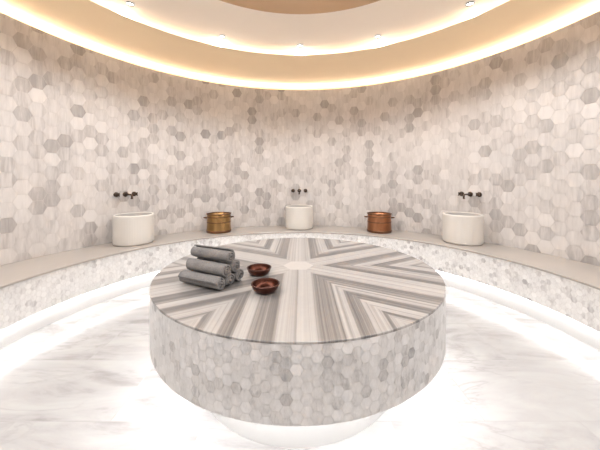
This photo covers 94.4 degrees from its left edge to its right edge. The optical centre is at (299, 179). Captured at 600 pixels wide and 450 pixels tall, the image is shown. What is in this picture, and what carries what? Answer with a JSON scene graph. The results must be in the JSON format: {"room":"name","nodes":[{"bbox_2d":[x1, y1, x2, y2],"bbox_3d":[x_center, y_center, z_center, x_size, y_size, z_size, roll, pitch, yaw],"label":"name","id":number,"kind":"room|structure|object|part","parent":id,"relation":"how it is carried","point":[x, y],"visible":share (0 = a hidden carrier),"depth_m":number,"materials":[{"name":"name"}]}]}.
{"room":"spa","nodes":[
{"label":"spa","id":0,"kind":"room"},
{"bbox_2d":[0,11,599,266],"bbox_3d":[-0.015,-0.510,2.381,7.510,4.120,7.510,0,0,0],"label":"wall","id":1,"kind":"structure","parent":0,"point":[518,127],"depth_m":4.26,"materials":[{"name":"tile"}]},
{"bbox_2d":[113,192,137,198],"bbox_3d":[-2.633,0.249,4.276,0.241,0.104,0.332,0,0,36],"label":"tap","id":2,"kind":"object","parent":1,"relation":"attached to","point":[116,194],"visible":1,"depth_m":4.28,"materials":[{"name":"brown metal"}]},
{"bbox_2d":[291,189,306,193],"bbox_3d":[-0.015,0.249,5.613,0.332,0.104,0.241,0,0,0],"label":"tap","id":3,"kind":"object","parent":1,"relation":"attached to","point":[292,190],"visible":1,"depth_m":5.67,"materials":[{"name":"brown metal"}]},
{"bbox_2d":[458,191,481,198],"bbox_3d":[2.584,0.249,4.303,0.241,0.104,0.332,0,0,-36],"label":"tap","id":4,"kind":"object","parent":1,"relation":"attached to","point":[479,194],"visible":1,"depth_m":4.33,"materials":[{"name":"brown metal"}]},
{"bbox_2d":[0,285,599,449],"bbox_3d":[-0.015,1.550,2.381,8.210,0.001,8.210,0,0,0],"label":"floor","id":5,"kind":"structure","parent":0,"point":[507,378],"depth_m":1.97,"materials":[{"name":"white stone"}]},
{"bbox_2d":[149,238,445,447],"bbox_3d":[-0.015,1.144,2.381,2.242,0.812,2.242,0,0,0],"label":"platform","id":6,"kind":"object","parent":5,"relation":"on","point":[350,332],"visible":0.93,"depth_m":1.47,"materials":[{"name":"stone"}]},
{"bbox_2d":[178,270,224,289],"bbox_3d":[-0.677,0.688,1.903,0.371,0.085,0.092,0,0,25],"label":"rolled towel","id":7,"kind":"object","parent":6,"relation":"on","point":[191,277],"visible":1,"depth_m":1.86,"materials":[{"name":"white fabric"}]},
{"bbox_2d":[191,270,234,284],"bbox_3d":[-0.634,0.687,1.992,0.370,0.081,0.088,0,0,26],"label":"rolled towel","id":8,"kind":"object","parent":6,"relation":"on","point":[229,279],"visible":0.2,"depth_m":1.91,"materials":[{"name":"white fabric"}]},
{"bbox_2d":[186,258,230,276],"bbox_3d":[-0.645,0.615,1.947,0.371,0.086,0.089,0,0,26],"label":"rolled towel","id":9,"kind":"object","parent":8,"relation":"on","point":[204,266],"visible":1,"depth_m":1.90,"materials":[{"name":"white fabric"}]},
{"bbox_2d":[231,269,243,280],"bbox_3d":[-0.591,0.694,2.083,0.371,0.089,0.083,0,0,24],"label":"rolled towel","id":10,"kind":"object","parent":6,"relation":"on","point":[239,274],"visible":0.16,"depth_m":2.00,"materials":[{"name":"white fabric"}]},
{"bbox_2d":[197,257,239,271],"bbox_3d":[-0.605,0.615,2.043,0.368,0.081,0.089,0,0,26],"label":"rolled towel","id":11,"kind":"object","parent":10,"relation":"on","point":[235,264],"visible":0.41,"depth_m":1.97,"materials":[{"name":"white fabric"}]},
{"bbox_2d":[191,244,234,261],"bbox_3d":[-0.631,0.527,2.000,0.369,0.092,0.084,0,0,25],"label":"rolled towel","id":12,"kind":"object","parent":11,"relation":"on","point":[203,251],"visible":1,"depth_m":1.96,"materials":[{"name":"white fabric"}]},
{"bbox_2d":[247,263,270,275],"bbox_3d":[-0.318,0.710,2.165,0.191,0.056,0.191,0,0,0],"label":"bowl","id":13,"kind":"object","parent":6,"relation":"on","point":[258,269],"visible":1,"depth_m":2.20,"materials":[{"name":"red metal"}]},
{"bbox_2d":[251,278,279,294],"bbox_3d":[-0.228,0.710,1.835,0.191,0.056,0.191,0,0,0],"label":"bowl","id":14,"kind":"object","parent":6,"relation":"on","point":[263,286],"visible":1,"depth_m":1.87,"materials":[{"name":"red metal"}]},
{"bbox_2d":[0,226,599,349],"bbox_3d":[-0.015,1.252,3.025,6.706,0.595,5.417,0,0,0],"label":"bench","id":15,"kind":"object","parent":5,"relation":"on","point":[563,294],"visible":0.66,"depth_m":3.32,"materials":[{"name":"beige stone"}]},
{"bbox_2d":[112,212,153,246],"bbox_3d":[-2.492,0.740,4.174,0.540,0.431,0.540,0,0,36],"label":"basin","id":16,"kind":"object","parent":15,"relation":"on","point":[131,229],"visible":1,"depth_m":3.96,"materials":[{"name":"beige stone"}]},
{"bbox_3d":[-2.492,0.621,4.174,0.479,0.173,0.479,0,0,36],"label":"bowl","id":17,"kind":"part","parent":16,"relation":"part of","materials":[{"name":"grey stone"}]},
{"bbox_2d":[203,212,233,233],"bbox_3d":[-1.475,0.786,5.060,0.443,0.338,0.443,0,0,26],"label":"pail","id":18,"kind":"object","parent":15,"relation":"on","point":[217,222],"visible":1,"depth_m":4.88,"materials":[{"name":"gold metal"}]},
{"bbox_2d":[285,205,312,229],"bbox_3d":[-0.015,0.740,5.447,0.540,0.431,0.540,0,0,0],"label":"basin","id":19,"kind":"object","parent":15,"relation":"on","point":[297,217],"visible":1,"depth_m":5.22,"materials":[{"name":"beige stone"}]},
{"bbox_3d":[-0.015,0.621,5.447,0.479,0.173,0.479,0,0,0],"label":"bowl","id":20,"kind":"part","parent":19,"relation":"part of","materials":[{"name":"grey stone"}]},
{"bbox_3d":[-0.015,0.966,3.025,6.706,0.022,5.417,0,0,0],"label":"seat","id":21,"kind":"part","parent":15,"relation":"part of","materials":[{"name":"beige stone"}]},
{"bbox_2d":[364,212,394,233],"bbox_3d":[1.445,0.786,5.070,0.443,0.338,0.443,0,0,-25],"label":"pail","id":22,"kind":"object","parent":15,"relation":"on","point":[377,222],"visible":1,"depth_m":4.89,"materials":[{"name":"orange metal"}]},
{"bbox_2d":[442,212,483,245],"bbox_3d":[2.463,0.740,4.214,0.540,0.431,0.540,0,0,-36],"label":"basin","id":23,"kind":"object","parent":15,"relation":"on","point":[458,228],"visible":1,"depth_m":4.00,"materials":[{"name":"beige stone"}]},
{"bbox_3d":[2.463,0.621,4.214,0.479,0.173,0.479,0,0,-36],"label":"bowl","id":24,"kind":"part","parent":23,"relation":"part of","materials":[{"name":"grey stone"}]},
{"bbox_2d":[0,0,599,89],"bbox_3d":[-0.015,-2.015,2.381,7.510,0.110,7.510,0,0,0],"label":"ceiling","id":25,"kind":"structure","parent":0,"point":[88,24],"depth_m":3.87,"materials":[{"name":"beige paint"}]},
{"bbox_2d":[124,0,135,6],"bbox_3d":[-2.002,-2.063,3.272,0.114,0.014,0.114,0,0,0],"label":"recessed light","id":26,"kind":"object","parent":25,"relation":"in","point":[127,2],"visible":1,"depth_m":3.27,"materials":[{"name":"white"}]},
{"bbox_2d":[464,0,475,6],"bbox_3d":[2.002,-2.063,3.272,0.114,0.014,0.114,0,0,0],"label":"recessed light","id":27,"kind":"object","parent":25,"relation":"in","point":[472,2],"visible":1,"depth_m":3.27,"materials":[{"name":"white"}]},
{"bbox_2d":[220,0,379,13],"bbox_3d":[0.000,-2.260,1.750,3.476,0.380,3.476,0,0,0],"label":"ceiling","id":28,"kind":"structure","parent":0,"point":[274,6],"depth_m":3.45,"materials":[{"name":"paint"}]}
]}

